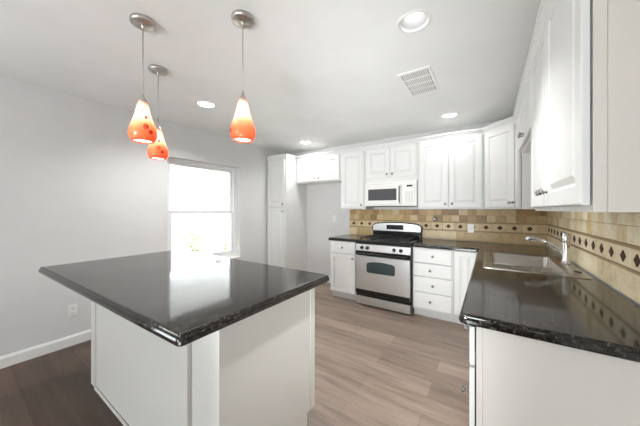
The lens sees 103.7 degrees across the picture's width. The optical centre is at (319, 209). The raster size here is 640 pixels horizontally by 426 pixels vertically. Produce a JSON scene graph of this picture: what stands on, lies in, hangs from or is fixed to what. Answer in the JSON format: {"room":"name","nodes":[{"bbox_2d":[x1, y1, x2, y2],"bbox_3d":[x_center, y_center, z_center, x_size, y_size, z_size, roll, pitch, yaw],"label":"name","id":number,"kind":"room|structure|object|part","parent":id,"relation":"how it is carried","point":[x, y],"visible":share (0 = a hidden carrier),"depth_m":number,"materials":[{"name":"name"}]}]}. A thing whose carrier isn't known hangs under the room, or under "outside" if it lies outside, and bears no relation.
{"room":"kitchen","nodes":[
{"label":"kitchen","id":0,"kind":"room"},
{"bbox_2d":[0,75,284,355],"bbox_3d":[-2.670,0.102,2.330,0.190,2.473,7.270,0,0,34],"label":"wall","id":1,"kind":"structure","parent":0,"point":[75,187],"depth_m":2.50,"materials":[{"name":"paint"}]},
{"bbox_2d":[0,330,90,368],"bbox_3d":[-2.743,1.289,2.041,0.014,0.100,6.310,0,0,34],"label":"baseboard","id":2,"kind":"structure","parent":1,"relation":"attached to","point":[10,359],"depth_m":2.32,"materials":[{"name":"paint"}]},
{"bbox_2d":[68,304,77,316],"bbox_3d":[-2.445,0.997,2.486,0.010,0.116,0.072,0,0,34],"label":"outlet","id":3,"kind":"object","parent":1,"relation":"attached to","point":[72,309],"visible":1,"depth_m":2.48,"materials":[{"name":"white plastic"}]},
{"bbox_2d":[168,157,240,258],"bbox_3d":[-1.698,0.049,3.728,0.185,1.480,1.125,0,0,34],"label":"window","id":4,"kind":"structure","parent":1,"relation":"in","point":[231,253],"depth_m":3.92,"materials":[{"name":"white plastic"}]},
{"bbox_3d":[-1.758,-0.296,3.769,0.028,0.693,1.029,0,0,34],"label":"sash","id":5,"kind":"part","parent":4,"relation":"part of","materials":[{"name":"white plastic"}]},
{"bbox_3d":[-1.732,0.364,3.751,0.029,0.713,1.029,0,0,34],"label":"sash","id":6,"kind":"part","parent":4,"relation":"part of","materials":[{"name":"white plastic"}]},
{"bbox_2d":[0,282,469,425],"bbox_3d":[-0.982,1.364,1.099,3.987,0.050,7.120,0,0,34],"label":"floor","id":7,"kind":"structure","parent":0,"point":[374,366],"depth_m":2.01,"materials":[{"name":"beige wood"}]},
{"bbox_2d":[91,288,314,425],"bbox_3d":[-0.884,0.903,1.784,1.627,0.871,0.748,0,0,34],"label":"kitchen island","id":8,"kind":"object","parent":7,"relation":"on","point":[258,369],"visible":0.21,"depth_m":1.32,"materials":[{"name":"paint"}]},
{"bbox_3d":[-1.714,0.903,1.923,0.096,0.871,0.035,0,0,34],"label":"corner post","id":9,"kind":"part","parent":8,"relation":"part of","materials":[{"name":"paint"}]},
{"bbox_3d":[-1.149,1.330,1.518,1.280,0.018,0.012,0,0,34],"label":"shoe molding","id":10,"kind":"part","parent":8,"relation":"part of","materials":[{"name":"paint"}]},
{"bbox_3d":[-1.137,0.894,1.536,1.280,0.853,0.031,0,0,34],"label":"panel","id":11,"kind":"part","parent":8,"relation":"part of","materials":[{"name":"paint"}]},
{"bbox_2d":[38,249,328,346],"bbox_3d":[-1.008,0.446,1.753,1.910,0.042,1.030,0,0,34],"label":"island countertop","id":12,"kind":"structure","parent":8,"relation":"on","point":[181,297],"depth_m":1.37,"materials":[{"name":"black stone"}]},
{"bbox_3d":[-0.510,0.903,1.124,0.217,0.871,0.011,0,0,34],"label":"panel","id":13,"kind":"part","parent":8,"relation":"part of","materials":[{"name":"paint"}]},
{"bbox_3d":[-0.232,0.903,1.318,0.024,0.871,0.676,0,0,34],"label":"panel","id":14,"kind":"part","parent":8,"relation":"part of","materials":[{"name":"paint"}]},
{"bbox_2d":[266,153,306,270],"bbox_3d":[-0.613,0.182,4.750,0.500,2.314,0.652,0,0,34],"label":"pantry cabinet","id":15,"kind":"object","parent":7,"relation":"on","point":[287,199],"visible":0.93,"depth_m":4.55,"materials":[{"name":"paint"}]},
{"bbox_3d":[-0.793,0.592,4.527,0.412,1.235,0.019,0,0,34],"label":"door","id":16,"kind":"part","parent":15,"relation":"part of","materials":[{"name":"paint"}]},
{"bbox_3d":[-0.793,-0.468,4.527,0.412,0.843,0.019,0,0,34],"label":"door","id":17,"kind":"part","parent":15,"relation":"part of","materials":[{"name":"paint"}]},
{"bbox_3d":[-0.711,-0.938,4.606,0.500,0.074,0.279,0,0,34],"label":"crown molding","id":18,"kind":"part","parent":15,"relation":"part of","materials":[{"name":"paint"}]},
{"bbox_2d":[330,240,356,299],"bbox_3d":[0.505,0.903,3.980,0.452,0.871,0.674,0,0,34],"label":"base cabinet","id":19,"kind":"object","parent":7,"relation":"on","point":[343,254],"visible":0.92,"depth_m":3.74,"materials":[{"name":"paint"}]},
{"bbox_3d":[0.339,0.561,3.735,0.412,0.165,0.019,0,0,34],"label":"drawer","id":20,"kind":"part","parent":19,"relation":"part of","materials":[{"name":"paint"}]},
{"bbox_3d":[0.339,0.942,3.735,0.412,0.565,0.019,0,0,34],"label":"door","id":21,"kind":"part","parent":19,"relation":"part of","materials":[{"name":"paint"}]},
{"bbox_2d":[328,234,367,241],"bbox_3d":[0.502,0.446,3.993,0.479,0.042,0.654,0,0,34],"label":"countertop","id":22,"kind":"structure","parent":19,"relation":"on","point":[348,237],"depth_m":3.84,"materials":[{"name":"black stone"}]},
{"bbox_2d":[355,222,422,314],"bbox_3d":[0.988,0.765,3.595,0.760,1.148,0.736,0,0,34],"label":"gas stove","id":23,"kind":"object","parent":7,"relation":"on","point":[384,258],"visible":0.99,"depth_m":3.35,"materials":[{"name":"silver metal"}]},
{"bbox_3d":[0.812,1.130,3.336,0.742,0.054,0.002,0,0,34],"label":"trim","id":24,"kind":"part","parent":23,"relation":"part of","materials":[{"name":"silver metal"}]},
{"bbox_3d":[0.824,0.896,3.354,0.738,0.525,0.040,0,0,34],"label":"oven door","id":25,"kind":"part","parent":23,"relation":"part of","materials":[{"name":"metal"}]},
{"bbox_3d":[0.809,0.603,3.330,0.756,0.057,0.096,0,0,34],"label":"handle","id":26,"kind":"part","parent":23,"relation":"part of","materials":[{"name":"metal"}]},
{"bbox_3d":[0.826,1.255,3.354,0.738,0.108,0.038,0,0,34],"label":"drawer","id":27,"kind":"part","parent":23,"relation":"part of","materials":[{"name":"metal"}]},
{"bbox_3d":[0.823,0.524,3.351,0.744,0.094,0.046,0,0,34],"label":"control panel","id":28,"kind":"part","parent":23,"relation":"part of","materials":[{"name":"metal"}]},
{"bbox_2d":[355,237,421,247],"bbox_3d":[0.986,0.447,3.592,0.757,0.056,0.624,0,0,34],"label":"cooktop","id":29,"kind":"object","parent":23,"relation":"in","point":[374,241],"depth_m":3.39,"materials":[{"name":"black metal"}]},
{"bbox_3d":[1.179,0.399,3.874,0.744,0.160,0.060,0,0,34],"label":"splash panel","id":30,"kind":"part","parent":23,"relation":"part of","materials":[{"name":"metal"}]},
{"bbox_2d":[413,247,453,321],"bbox_3d":[1.524,0.903,3.292,0.457,0.871,0.674,0,0,34],"label":"base cabinet","id":31,"kind":"object","parent":7,"relation":"on","point":[433,269],"visible":0.96,"depth_m":3.04,"materials":[{"name":"paint"}]},
{"bbox_3d":[1.358,0.565,3.047,0.427,0.176,0.019,0,0,34],"label":"drawer","id":32,"kind":"part","parent":31,"relation":"part of","materials":[{"name":"paint"}]},
{"bbox_3d":[1.358,0.740,3.047,0.427,0.158,0.019,0,0,34],"label":"drawer","id":33,"kind":"part","parent":31,"relation":"part of","materials":[{"name":"paint"}]},
{"bbox_3d":[1.358,0.920,3.047,0.427,0.186,0.019,0,0,34],"label":"drawer","id":34,"kind":"part","parent":31,"relation":"part of","materials":[{"name":"paint"}]},
{"bbox_3d":[1.358,1.117,3.047,0.427,0.193,0.019,0,0,34],"label":"drawer","id":35,"kind":"part","parent":31,"relation":"part of","materials":[{"name":"paint"}]},
{"bbox_2d":[454,250,476,325],"bbox_3d":[1.849,0.903,3.091,0.303,0.871,0.642,0,0,34],"label":"base cabinet","id":36,"kind":"object","parent":7,"relation":"on","point":[464,261],"visible":0.4,"depth_m":2.87,"materials":[{"name":"paint"}]},
{"bbox_2d":[461,324,639,425],"bbox_3d":[0.961,0.903,1.013,0.662,0.871,0.356,0,0,34],"label":"base cabinet","id":37,"kind":"object","parent":7,"relation":"on","point":[514,380],"visible":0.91,"depth_m":0.91,"materials":[{"name":"paint"}]},
{"bbox_3d":[0.627,0.774,1.083,0.032,0.030,0.031,0,0,34],"label":"knob","id":38,"kind":"part","parent":37,"relation":"part of","materials":[{"name":"silver metal"}]},
{"bbox_3d":[0.718,0.559,1.171,0.019,0.155,0.330,0,0,34],"label":"drawer","id":39,"kind":"part","parent":37,"relation":"part of","materials":[{"name":"paint"}]},
{"bbox_3d":[0.718,0.936,1.171,0.019,0.575,0.330,0,0,34],"label":"door","id":40,"kind":"part","parent":37,"relation":"part of","materials":[{"name":"paint"}]},
{"bbox_2d":[0,0,540,153],"bbox_3d":[-0.999,-1.284,1.110,4.326,0.300,7.420,0,0,34],"label":"ceiling","id":41,"kind":"structure","parent":0,"point":[324,73],"depth_m":1.91,"materials":[{"name":"paint"}]},
{"bbox_2d":[128,13,156,143],"bbox_3d":[-1.064,-0.771,1.511,0.145,0.726,0.145,0,0,-38],"label":"pendant lamp","id":42,"kind":"object","parent":41,"relation":"hanging from","point":[141,129],"visible":1,"depth_m":1.48,"materials":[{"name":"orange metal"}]},
{"bbox_3d":[-1.064,-0.527,1.511,0.145,0.238,0.145,0,0,34],"label":"lamp shade","id":43,"kind":"part","parent":42,"relation":"part of","materials":[{"name":"orange glass"}]},
{"bbox_3d":[-1.064,-0.460,1.511,0.101,0.096,0.101,0,0,34],"label":"bulb","id":44,"kind":"part","parent":42,"relation":"part of","materials":[{"name":"white glass"}]},
{"bbox_3d":[-1.064,-0.888,1.511,0.005,0.401,0.005,0,0,-33],"label":"cord","id":45,"kind":"part","parent":42,"relation":"part of","materials":[{"name":"grey metal"}]},
{"bbox_2d":[147,64,168,159],"bbox_3d":[-1.305,-0.771,2.026,0.147,0.726,0.145,0,0,34],"label":"pendant lamp","id":46,"kind":"object","parent":41,"relation":"hanging from","point":[158,150],"visible":0.96,"depth_m":1.99,"materials":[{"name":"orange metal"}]},
{"bbox_3d":[-1.306,-0.527,2.027,0.145,0.238,0.145,0,0,34],"label":"lamp shade","id":47,"kind":"part","parent":46,"relation":"part of","materials":[{"name":"orange glass"}]},
{"bbox_2d":[195,100,215,107],"bbox_3d":[-1.224,-1.183,2.698,0.204,0.111,0.204,0,0,34],"label":"recessed light","id":48,"kind":"object","parent":41,"relation":"in","point":[203,103],"visible":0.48,"depth_m":2.75,"materials":[{"name":"paint"}]},
{"bbox_2d":[230,9,255,142],"bbox_3d":[-0.456,-0.771,1.487,0.145,0.726,0.146,0,0,34],"label":"pendant lamp","id":49,"kind":"object","parent":41,"relation":"hanging from","point":[242,130],"visible":1,"depth_m":1.45,"materials":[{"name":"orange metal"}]},
{"bbox_3d":[-0.456,-0.888,1.488,0.005,0.401,0.005,0,0,12],"label":"cord","id":50,"kind":"part","parent":49,"relation":"part of","materials":[{"name":"grey metal"}]},
{"bbox_3d":[-0.456,-0.527,1.488,0.145,0.238,0.145,0,0,34],"label":"lamp shade","id":51,"kind":"part","parent":49,"relation":"part of","materials":[{"name":"orange glass"}]},
{"bbox_3d":[-0.456,-0.460,1.488,0.101,0.096,0.101,0,0,34],"label":"bulb","id":52,"kind":"part","parent":49,"relation":"part of","materials":[{"name":"white glass"}]},
{"bbox_2d":[300,140,310,143],"bbox_3d":[-0.242,-1.183,4.212,0.204,0.111,0.204,0,0,34],"label":"recessed light","id":53,"kind":"object","parent":41,"relation":"in","point":[303,141],"visible":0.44,"depth_m":4.27,"materials":[{"name":"paint"}]},
{"bbox_2d":[396,9,432,33],"bbox_3d":[0.569,-1.183,1.519,0.204,0.111,0.204,0,0,34],"label":"recessed light","id":54,"kind":"object","parent":41,"relation":"in","point":[416,20],"visible":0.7,"depth_m":1.55,"materials":[{"name":"paint"}]},
{"bbox_3d":[0.569,-1.202,1.519,0.104,0.055,0.104,0,0,34],"label":"bulb","id":55,"kind":"part","parent":54,"relation":"part of","materials":[{"name":"white glass"}]},
{"bbox_2d":[397,66,439,96],"bbox_3d":[0.892,-1.130,2.248,0.260,0.008,0.490,0,0,34],"label":"ceiling vent","id":56,"kind":"object","parent":41,"relation":"in","point":[421,81],"visible":1,"depth_m":2.21,"materials":[{"name":"metal"}]},
{"bbox_2d":[440,112,458,117],"bbox_3d":[1.551,-1.183,3.012,0.204,0.111,0.204,0,0,34],"label":"recessed light","id":57,"kind":"object","parent":41,"relation":"in","point":[449,114],"visible":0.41,"depth_m":3.05,"materials":[{"name":"paint"}]},
{"bbox_2d":[291,120,547,276],"bbox_3d":[1.116,0.102,4.068,4.136,2.473,0.150,0,0,34],"label":"wall","id":58,"kind":"structure","parent":0,"point":[323,200],"depth_m":4.65,"materials":[{"name":"paint"}]},
{"bbox_2d":[296,150,340,184],"bbox_3d":[0.031,-0.727,4.480,0.929,0.496,0.376,0,0,34],"label":"upper cabinet","id":59,"kind":"object","parent":58,"relation":"attached to","point":[322,167],"visible":0.94,"depth_m":4.33,"materials":[{"name":"paint"}]},
{"bbox_3d":[-0.234,-0.698,4.482,0.437,0.403,0.019,0,0,34],"label":"door","id":60,"kind":"part","parent":59,"relation":"part of","materials":[{"name":"paint"}]},
{"bbox_3d":[-0.050,-0.938,4.361,0.929,0.074,0.064,0,0,34],"label":"crown molding","id":61,"kind":"part","parent":59,"relation":"part of","materials":[{"name":"paint"}]},
{"bbox_3d":[0.133,-0.698,4.234,0.437,0.403,0.019,0,0,34],"label":"door","id":62,"kind":"part","parent":59,"relation":"part of","materials":[{"name":"paint"}]},
{"bbox_2d":[340,146,373,208],"bbox_3d":[0.598,-0.490,4.097,0.436,0.969,0.376,0,0,34],"label":"upper cabinet","id":63,"kind":"object","parent":58,"relation":"attached to","point":[353,160],"visible":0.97,"depth_m":3.96,"materials":[{"name":"paint"}]},
{"bbox_3d":[0.515,-0.461,3.975,0.385,0.876,0.019,0,0,34],"label":"door","id":64,"kind":"part","parent":63,"relation":"part of","materials":[{"name":"paint"}]},
{"bbox_3d":[0.518,-0.938,3.978,0.436,0.074,0.064,0,0,34],"label":"crown molding","id":65,"kind":"part","parent":63,"relation":"part of","materials":[{"name":"paint"}]},
{"bbox_2d":[365,138,417,182],"bbox_3d":[1.096,-0.691,3.760,0.762,0.569,0.376,0,0,34],"label":"upper cabinet","id":66,"kind":"object","parent":58,"relation":"attached to","point":[394,160],"visible":0.94,"depth_m":3.61,"materials":[{"name":"paint"}]},
{"bbox_3d":[0.862,-0.682,3.740,0.357,0.433,0.019,0,0,34],"label":"door","id":67,"kind":"part","parent":66,"relation":"part of","materials":[{"name":"paint"}]},
{"bbox_2d":[365,180,417,206],"bbox_3d":[1.083,-0.225,3.739,0.752,0.359,0.427,0,0,34],"label":"microwave","id":68,"kind":"object","parent":66,"relation":"attached to","point":[393,193],"visible":0.96,"depth_m":3.56,"materials":[{"name":"white plastic"}]},
{"bbox_3d":[0.908,-0.214,3.652,0.544,0.279,0.023,0,0,34],"label":"door","id":69,"kind":"part","parent":68,"relation":"part of","materials":[{"name":"white plastic"}]},
{"bbox_2d":[366,206,417,206],"bbox_3d":[1.095,-0.049,3.756,0.732,0.008,0.340,0,0,34],"label":"vent hood","id":70,"kind":"object","parent":68,"relation":"attached to","point":[366,206],"depth_m":3.60,"materials":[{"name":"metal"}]},
{"bbox_3d":[1.100,-0.216,3.492,0.017,0.240,0.036,0,0,29],"label":"handle","id":71,"kind":"part","parent":68,"relation":"part of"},
{"bbox_3d":[1.211,-0.214,3.449,0.174,0.279,0.021,0,0,34],"label":"control panel","id":72,"kind":"part","parent":68,"relation":"part of","materials":[{"name":"white plastic"}]},
{"bbox_3d":[1.016,-0.938,3.641,0.762,0.074,0.064,0,0,34],"label":"crown molding","id":73,"kind":"part","parent":66,"relation":"part of","materials":[{"name":"paint"}]},
{"bbox_3d":[1.165,-0.682,3.536,0.357,0.433,0.019,0,0,34],"label":"door","id":74,"kind":"part","parent":66,"relation":"part of","materials":[{"name":"paint"}]},
{"bbox_2d":[350,209,546,245],"bbox_3d":[1.582,0.210,3.653,2.574,0.428,0.014,0,0,34],"label":"tile backsplash","id":75,"kind":"structure","parent":58,"relation":"attached to","point":[508,226],"depth_m":3.38,"materials":[{"name":"tile"}]},
{"bbox_2d":[468,224,473,232],"bbox_3d":[2.010,0.249,3.352,0.072,0.116,0.010,0,0,34],"label":"outlet","id":76,"kind":"object","parent":75,"relation":"attached to","point":[470,226],"visible":1,"depth_m":3.35,"materials":[{"name":"white plastic"}]},
{"bbox_2d":[417,128,483,208],"bbox_3d":[1.727,-0.490,3.333,0.757,0.969,0.376,0,0,34],"label":"upper cabinet","id":77,"kind":"object","parent":58,"relation":"attached to","point":[450,165],"visible":0.97,"depth_m":3.18,"materials":[{"name":"paint"}]},
{"bbox_3d":[1.495,-0.461,3.313,0.356,0.876,0.019,0,0,34],"label":"door","id":78,"kind":"part","parent":77,"relation":"part of","materials":[{"name":"paint"}]},
{"bbox_3d":[1.646,-0.938,3.214,0.757,0.074,0.064,0,0,34],"label":"crown molding","id":79,"kind":"part","parent":77,"relation":"part of","materials":[{"name":"paint"}]},
{"bbox_3d":[1.795,-0.461,3.110,0.356,0.876,0.019,0,0,34],"label":"door","id":80,"kind":"part","parent":77,"relation":"part of","materials":[{"name":"paint"}]},
{"bbox_2d":[483,116,517,208],"bbox_3d":[2.210,-0.490,2.844,0.647,0.969,0.646,0,0,34],"label":"upper cabinet","id":81,"kind":"object","parent":58,"relation":"attached to","point":[499,137],"visible":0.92,"depth_m":2.78,"materials":[{"name":"paint"}]},
{"bbox_3d":[1.997,-0.938,2.804,0.064,0.074,0.417,0,0,-11],"label":"crown molding","id":82,"kind":"part","parent":81,"relation":"part of","materials":[{"name":"paint"}]},
{"bbox_2d":[548,247,639,307],"bbox_3d":[0.731,0.102,-0.060,0.150,2.473,7.120,0,0,34],"label":"wall","id":83,"kind":"structure","parent":0,"point":[578,266],"depth_m":1.47,"materials":[{"name":"tile"}]},
{"bbox_2d":[511,104,534,208],"bbox_3d":[2.053,-0.490,2.371,0.378,0.969,0.372,0,0,34],"label":"upper cabinet","id":84,"kind":"object","parent":83,"relation":"attached to","point":[522,161],"visible":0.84,"depth_m":2.31,"materials":[{"name":"paint"}]},
{"bbox_3d":[1.933,-0.938,2.452,0.064,0.074,0.372,0,0,34],"label":"crown molding","id":85,"kind":"part","parent":84,"relation":"part of","materials":[{"name":"paint"}]},
{"bbox_3d":[1.930,-0.461,2.454,0.019,0.876,0.332,0,0,34],"label":"door","id":86,"kind":"part","parent":84,"relation":"part of","materials":[{"name":"paint"}]},
{"bbox_2d":[516,62,531,153],"bbox_3d":[1.717,-0.742,1.875,0.378,0.466,0.821,0,0,34],"label":"upper cabinet","id":87,"kind":"object","parent":83,"relation":"attached to","point":[523,101],"visible":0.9,"depth_m":1.89,"materials":[{"name":"paint"}]},
{"bbox_3d":[1.706,-0.718,2.123,0.019,0.363,0.384,0,0,34],"label":"door","id":88,"kind":"part","parent":87,"relation":"part of","materials":[{"name":"paint"}]},
{"bbox_3d":[1.598,-0.938,1.956,0.064,0.074,0.821,0,0,34],"label":"crown molding","id":89,"kind":"part","parent":87,"relation":"part of","materials":[{"name":"paint"}]},
{"bbox_3d":[1.486,-0.718,1.797,0.019,0.363,0.391,0,0,34],"label":"door","id":90,"kind":"part","parent":87,"relation":"part of","materials":[{"name":"paint"}]},
{"bbox_2d":[526,0,639,211],"bbox_3d":[1.180,-0.484,1.080,0.378,0.982,1.095,0,0,34],"label":"upper cabinet","id":91,"kind":"object","parent":83,"relation":"attached to","point":[583,55],"visible":1,"depth_m":0.71,"materials":[{"name":"paint"}]},
{"bbox_3d":[1.206,-0.456,1.383,0.019,0.886,0.522,0,0,34],"label":"door","id":92,"kind":"part","parent":91,"relation":"part of","materials":[{"name":"paint"}]},
{"bbox_3d":[1.061,-0.938,1.163,0.064,0.074,1.091,0,0,34],"label":"crown molding","id":93,"kind":"part","parent":91,"relation":"part of","materials":[{"name":"paint"}]},
{"bbox_3d":[1.015,-0.081,1.145,0.032,0.030,0.031,0,0,34],"label":"knob","id":94,"kind":"part","parent":91,"relation":"part of","materials":[{"name":"silver metal"}]},
{"bbox_3d":[0.905,-0.456,0.938,0.019,0.886,0.540,0,0,34],"label":"door","id":95,"kind":"part","parent":91,"relation":"part of","materials":[{"name":"paint"}]},
{"bbox_3d":[0.897,-0.476,0.613,0.322,0.966,0.004,0,0,34],"label":"panel","id":96,"kind":"part","parent":91,"relation":"part of","materials":[{"name":"laminate"}]},
{"bbox_2d":[547,211,639,303],"bbox_3d":[1.824,0.216,1.705,0.014,0.415,2.968,0,0,34],"label":"tile backsplash","id":97,"kind":"structure","parent":83,"relation":"attached to","point":[606,245],"depth_m":1.45,"materials":[{"name":"tile"}]},
{"label":"outside","id":98,"kind":"structure","parent":0,"visible":0},
{"bbox_2d":[172,241,229,253],"bbox_3d":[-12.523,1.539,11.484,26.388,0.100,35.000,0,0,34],"label":"ground","id":99,"kind":"structure","parent":98,"point":[210,245],"depth_m":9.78,"materials":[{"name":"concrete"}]},
{"bbox_2d":[172,230,180,249],"bbox_3d":[-4.038,0.977,6.432,0.961,1.102,0.902,0,0,34],"label":"shrub","id":100,"kind":"object","parent":99,"relation":"on","point":[174,236],"visible":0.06,"depth_m":6.53,"materials":[{"name":"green plant"}]},
{"bbox_2d":[178,231,209,253],"bbox_3d":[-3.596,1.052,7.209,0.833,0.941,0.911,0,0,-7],"label":"shrub","id":101,"kind":"object","parent":99,"relation":"on","point":[191,233],"visible":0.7,"depth_m":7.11,"materials":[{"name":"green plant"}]},
{"bbox_3d":[-3.570,1.150,7.192,0.380,0.685,0.379,0,0,34],"label":"stem","id":102,"kind":"part","parent":101,"relation":"part of","materials":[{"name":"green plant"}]},
{"bbox_2d":[170,165,228,251],"bbox_3d":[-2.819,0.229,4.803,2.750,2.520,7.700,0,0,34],"label":"patio cover","id":103,"kind":"object","parent":99,"relation":"on","point":[177,173],"visible":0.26,"depth_m":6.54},
{"bbox_3d":[-2.819,-0.996,4.803,2.750,0.070,7.700,0,0,34],"label":"roof panel","id":104,"kind":"part","parent":103,"relation":"part of","materials":[{"name":"white"}]},
{"bbox_3d":[-2.702,0.414,6.716,0.140,2.150,0.140,0,0,34],"label":"post","id":105,"kind":"part","parent":103,"relation":"part of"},
{"bbox_2d":[170,192,229,247],"bbox_3d":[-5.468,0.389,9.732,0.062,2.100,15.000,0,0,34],"label":"fence","id":106,"kind":"object","parent":99,"relation":"on","point":[181,223],"visible":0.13,"depth_m":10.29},
{"bbox_3d":[-5.458,0.569,9.726,0.038,1.140,15.000,0,0,34],"label":"rail","id":107,"kind":"part","parent":106,"relation":"part of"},
{"bbox_2d":[207,225,229,252],"bbox_3d":[-3.047,0.986,7.915,0.923,1.044,0.906,0,0,-2],"label":"shrub","id":108,"kind":"object","parent":99,"relation":"on","point":[227,234],"visible":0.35,"depth_m":7.82,"materials":[{"name":"green plant"}]},
{"bbox_3d":[1.717,0.903,2.132,0.663,0.871,1.136,0,0,34],"label":"base cabinet","id":109,"kind":"object","parent":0,"visible":0},
{"bbox_2d":[412,239,639,362],"bbox_3d":[1.317,0.446,2.175,1.357,0.042,2.734,0,0,34],"label":"countertop","id":110,"kind":"structure","parent":109,"relation":"on","point":[577,313],"depth_m":1.09,"materials":[{"name":"black stone"}]},
{"bbox_2d":[483,251,592,278],"bbox_3d":[1.666,0.509,2.036,0.570,0.192,0.860,0,0,34],"label":"sink","id":111,"kind":"object","parent":110,"relation":"in","point":[538,264],"visible":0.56,"depth_m":2.10,"materials":[{"name":"metal"}]},
{"bbox_2d":[524,231,571,263],"bbox_3d":[1.837,0.294,2.041,0.287,0.249,0.104,0,0,34],"label":"faucet","id":112,"kind":"object","parent":110,"relation":"on","point":[564,251],"visible":1,"depth_m":1.96,"materials":[{"name":"silver metal"}]},
{"bbox_3d":[1.855,0.293,2.005,0.158,0.122,0.034,0,0,34],"label":"spout","id":113,"kind":"part","parent":112,"relation":"part of","materials":[{"name":"silver metal"}]}
]}

